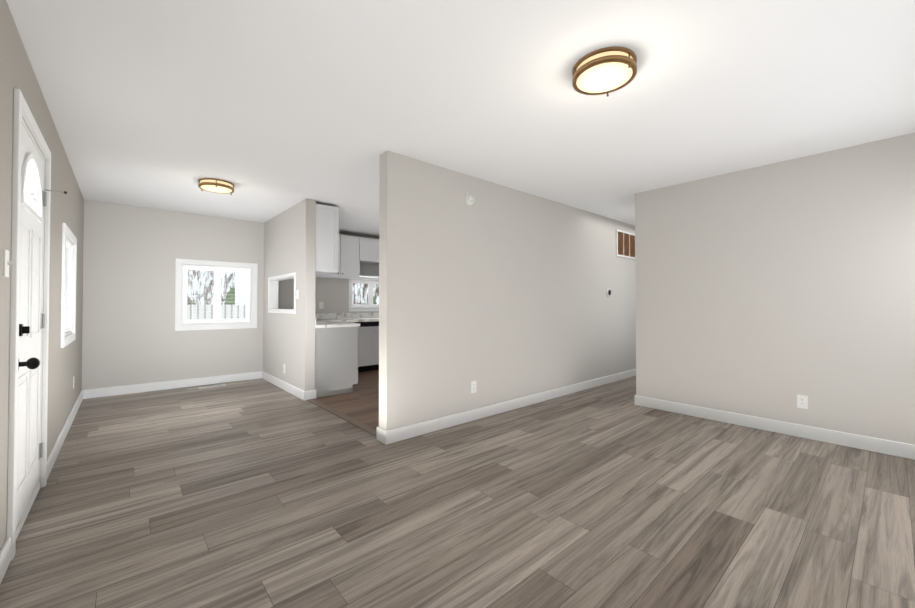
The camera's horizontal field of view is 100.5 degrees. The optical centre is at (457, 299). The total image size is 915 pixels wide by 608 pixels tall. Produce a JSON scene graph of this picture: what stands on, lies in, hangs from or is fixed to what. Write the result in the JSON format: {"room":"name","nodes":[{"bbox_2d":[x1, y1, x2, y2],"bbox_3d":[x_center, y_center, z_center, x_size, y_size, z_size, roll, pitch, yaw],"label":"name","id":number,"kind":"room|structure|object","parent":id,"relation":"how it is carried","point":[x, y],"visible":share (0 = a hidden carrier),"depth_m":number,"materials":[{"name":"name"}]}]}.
{"room":"empty living room","nodes":[
{"label":"empty living room","id":0,"kind":"room"},
{"bbox_2d":[0,0,83,549],"bbox_3d":[-2.210,-0.042,1.847,0.120,2.440,7.590,1,-1,-41],"label":"wall","id":1,"kind":"structure","parent":0,"point":[65,362],"depth_m":2.52,"materials":[{"name":"grey paint"}]},
{"bbox_2d":[3,249,13,276],"bbox_3d":[-1.939,-0.155,1.647,0.024,0.115,0.070,1,-1,-41],"label":"light switch","id":2,"kind":"object","parent":1,"relation":"attached to","point":[6,262],"visible":1,"depth_m":1.63,"materials":[{"name":"white plastic"}]},
{"bbox_2d":[6,88,50,560],"bbox_3d":[-2.377,0.111,2.051,0.140,2.140,0.980,1,-1,-41],"label":"door frame","id":3,"kind":"structure","parent":1,"relation":"attached to","point":[21,109],"depth_m":1.75,"materials":[{"name":"white wood"}]},
{"bbox_2d":[16,124,66,535],"bbox_3d":[-2.324,0.145,2.106,0.148,2.041,0.828,1,-1,-41],"label":"entry door","id":4,"kind":"structure","parent":1,"relation":"in","point":[31,326],"depth_m":2.08,"materials":[{"name":"painted wood"},{"name":"glass"}]},
{"bbox_2d":[0,390,82,583],"bbox_3d":[-2.159,1.123,1.875,0.015,0.110,7.350,1,-1,-41],"label":"baseboard","id":5,"kind":"structure","parent":1,"relation":"attached to","point":[5,555],"depth_m":2.72,"materials":[{"name":"white wood"}]},
{"bbox_2d":[65,240,71,331],"bbox_3d":[-3.587,-0.115,3.420,0.110,0.846,0.824,1,-1,-41],"label":"window","id":6,"kind":"structure","parent":1,"relation":"in","point":[68,245],"depth_m":3.63,"materials":[{"name":"white glass"}]},
{"bbox_2d":[61,223,76,347],"bbox_3d":[-3.561,-0.111,3.443,0.093,1.020,0.990,1,-1,-41],"label":"window frame","id":7,"kind":"structure","parent":1,"relation":"attached to","point":[67,337],"depth_m":3.74,"materials":[{"name":"white wood"}]},
{"bbox_2d":[81,200,378,389],"bbox_3d":[-2.523,0.021,6.531,5.570,2.440,0.120,1,-1,-41],"label":"wall","id":8,"kind":"structure","parent":0,"point":[130,334],"depth_m":5.12,"materials":[{"name":"grey paint"}]},
{"bbox_2d":[83,371,261,398],"bbox_3d":[-3.812,1.169,5.301,2.000,0.110,0.015,1,-1,-41],"label":"baseboard","id":9,"kind":"structure","parent":8,"relation":"attached to","point":[118,390],"depth_m":5.18,"materials":[{"name":"white wood"}]},
{"bbox_2d":[182,265,250,323],"bbox_3d":[-3.550,-0.065,5.640,0.864,0.826,0.110,1,-1,-41],"label":"window","id":10,"kind":"structure","parent":8,"relation":"in","point":[216,311],"depth_m":5.64,"materials":[{"name":"white plastic"}]},
{"bbox_2d":[175,258,257,330],"bbox_3d":[-3.527,-0.061,5.614,1.030,1.000,0.093,1,-1,-41],"label":"window frame","id":11,"kind":"structure","parent":8,"relation":"attached to","point":[179,325],"depth_m":5.54,"materials":[{"name":"white wood"}]},
{"bbox_2d":[319,235,358,278],"bbox_3d":[-2.125,-0.743,6.590,0.755,0.730,0.326,1,-1,-41],"label":"upper cabinet","id":12,"kind":"object","parent":8,"relation":"attached to","point":[350,243],"depth_m":6.61,"materials":[{"name":"white wood"}]},
{"bbox_2d":[348,277,378,311],"bbox_3d":[-1.625,-0.099,7.275,1.010,0.650,0.093,1,-1,-41],"label":"window frame","id":13,"kind":"structure","parent":8,"relation":"attached to","point":[352,309],"depth_m":7.01,"materials":[{"name":"white wood"}]},
{"bbox_2d":[352,280,378,306],"bbox_3d":[-1.670,-0.102,7.327,0.874,0.506,0.042,1,-1,-41],"label":"kitchen window","id":14,"kind":"structure","parent":8,"relation":"in","point":[370,294],"depth_m":7.28,"materials":[{"name":"white plastic"}]},
{"bbox_2d":[359,237,378,263],"bbox_3d":[-1.649,-0.893,7.008,0.503,0.420,0.326,1,-1,-41],"label":"upper cabinet","id":15,"kind":"object","parent":8,"relation":"attached to","point":[368,247],"depth_m":6.86,"materials":[{"name":"white wood"}]},
{"bbox_2d":[263,198,315,390],"bbox_3d":[-2.399,0.005,5.332,0.120,2.440,1.850,1,-1,-41],"label":"wall","id":16,"kind":"structure","parent":0,"point":[289,247],"depth_m":4.92,"materials":[{"name":"grey paint"}]},
{"bbox_2d":[268,272,295,313],"bbox_3d":[-2.410,-0.073,5.343,0.144,0.531,1.196,1,-1,-41],"label":"window frame","id":17,"kind":"structure","parent":16,"relation":"attached to","point":[273,288],"depth_m":5.70,"materials":[{"name":"white wood"}]},
{"bbox_2d":[262,371,315,400],"bbox_3d":[-2.394,1.170,5.311,0.150,0.110,1.865,1,-1,-41],"label":"baseboard","id":18,"kind":"structure","parent":16,"relation":"attached to","point":[297,392],"depth_m":4.93,"materials":[{"name":"white wood"}]},
{"bbox_2d":[315,204,342,275],"bbox_3d":[-1.828,-0.764,5.023,0.316,0.840,0.571,1,-1,-41],"label":"upper cabinet","id":19,"kind":"object","parent":16,"relation":"attached to","point":[338,255],"depth_m":4.83,"materials":[{"name":"white wood"}]},
{"bbox_2d":[0,370,914,607],"bbox_3d":[0.830,1.244,4.484,8.190,0.060,7.590,1,-1,-41],"label":"floor","id":20,"kind":"structure","parent":0,"point":[259,493],"depth_m":2.12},
{"bbox_2d":[199,384,225,388],"bbox_3d":[-3.449,1.222,5.355,0.310,0.006,0.110,1,-1,-41],"label":"floor vent","id":21,"kind":"object","parent":20,"relation":"in","point":[212,386],"visible":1,"depth_m":5.33,"materials":[{"name":"white metal"}]},
{"bbox_2d":[315,327,357,397],"bbox_3d":[-1.761,0.792,5.138,0.596,0.860,0.675,1,-1,-41],"label":"base cabinet","id":22,"kind":"object","parent":20,"relation":"on","point":[336,360],"depth_m":4.87,"materials":[{"name":"grey wood"}]},
{"bbox_2d":[315,314,361,327],"bbox_3d":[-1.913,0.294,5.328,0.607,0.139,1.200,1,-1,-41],"label":"countertop","id":23,"kind":"structure","parent":22,"relation":"on","point":[328,320],"depth_m":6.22,"materials":[{"name":"stone"}]},
{"bbox_2d":[315,313,378,321],"bbox_3d":[-1.543,0.315,6.874,3.198,0.139,0.643,1,-1,-41],"label":"countertop","id":24,"kind":"structure","parent":22,"relation":"on","point":[366,317],"depth_m":6.94,"materials":[{"name":"stone"}]},
{"bbox_2d":[307,399,375,435],"bbox_3d":[-1.209,1.203,3.952,0.080,0.007,1.770,1,-1,-41],"label":"trim","id":25,"kind":"structure","parent":20,"relation":"on","point":[368,429],"depth_m":3.86,"materials":[{"name":"brown"}]},
{"bbox_2d":[355,321,378,371],"bbox_3d":[-1.672,0.815,6.757,0.596,0.858,0.639,1,-1,-41],"label":"dishwasher","id":26,"kind":"object","parent":20,"relation":"on","point":[368,346],"visible":0.42,"depth_m":6.53,"materials":[{"name":"silver metal"}]},
{"bbox_2d":[6,0,914,237],"bbox_3d":[0.830,-1.266,4.517,8.190,0.080,7.590,1,-1,-41],"label":"ceiling","id":27,"kind":"structure","parent":0,"point":[269,109],"depth_m":2.32,"materials":[{"name":"white paint"}]},
{"bbox_2d":[198,178,233,194],"bbox_3d":[-2.549,-1.188,4.029,0.324,0.089,0.324,1,-1,-41],"label":"ceiling light","id":28,"kind":"object","parent":27,"relation":"attached to","point":[213,185],"visible":1,"depth_m":3.95,"materials":[{"name":"brown metal"}]},
{"bbox_2d":[572,47,636,96],"bbox_3d":[0.791,-1.214,2.060,0.324,0.089,0.324,1,-1,-41],"label":"ceiling light","id":29,"kind":"object","parent":27,"relation":"attached to","point":[606,70],"visible":1,"depth_m":1.99,"materials":[{"name":"brown metal"}]},
{"bbox_2d":[379,151,635,430],"bbox_3d":[1.646,0.003,5.200,6.040,2.440,0.130,1,-1,-41],"label":"wall","id":30,"kind":"structure","parent":0,"point":[497,293],"depth_m":3.93,"materials":[{"name":"grey paint"}]},
{"bbox_2d":[464,191,474,204],"bbox_3d":[0.127,-1.006,3.776,0.136,0.136,0.037,1,-1,-41],"label":"smoke detector","id":31,"kind":"object","parent":30,"relation":"attached to","point":[469,197],"visible":1,"depth_m":3.76,"materials":[{"name":"white plastic"}]},
{"bbox_2d":[471,381,475,392],"bbox_3d":[0.162,0.874,3.800,0.070,0.115,0.009,1,-1,-41],"label":"outlet","id":32,"kind":"object","parent":30,"relation":"attached to","point":[473,386],"visible":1,"depth_m":3.79,"materials":[{"name":"white plastic"}]},
{"bbox_2d":[376,369,635,444],"bbox_3d":[1.595,1.167,5.140,5.935,0.110,0.160,1,-1,-41],"label":"baseboard","id":33,"kind":"structure","parent":30,"relation":"attached to","point":[405,432],"depth_m":3.88,"materials":[{"name":"white wood"}]},
{"bbox_2d":[616,229,634,258],"bbox_3d":[2.666,-0.861,6.005,0.660,0.410,0.016,1,-1,-41],"label":"air vent","id":34,"kind":"object","parent":30,"relation":"in","point":[625,244],"visible":0.83,"depth_m":5.97,"materials":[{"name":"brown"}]},
{"bbox_2d":[635,133,914,444],"bbox_3d":[3.058,-0.022,3.340,0.120,2.440,2.910,1,-1,-41],"label":"wall","id":35,"kind":"structure","parent":0,"point":[770,291],"depth_m":3.38,"materials":[{"name":"grey paint"}]},
{"bbox_2d":[634,395,914,459],"bbox_3d":[3.014,1.143,3.375,0.150,0.110,2.805,1,-1,-41],"label":"baseboard","id":36,"kind":"structure","parent":35,"relation":"attached to","point":[890,447],"depth_m":3.36,"materials":[{"name":"white wood"}]},
{"bbox_2d":[797,394,807,408],"bbox_3d":[2.993,0.888,3.304,0.009,0.115,0.070,1,-1,-41],"label":"outlet","id":37,"kind":"object","parent":35,"relation":"attached to","point":[802,401],"visible":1,"depth_m":3.30,"materials":[{"name":"white plastic"}]},
{"label":"outside","id":38,"kind":"structure","parent":0,"visible":0},
{"bbox_2d":[187,270,378,323],"bbox_3d":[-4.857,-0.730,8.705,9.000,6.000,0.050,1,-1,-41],"label":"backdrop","id":39,"kind":"structure","parent":38,"point":[204,286],"depth_m":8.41,"materials":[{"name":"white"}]}
]}

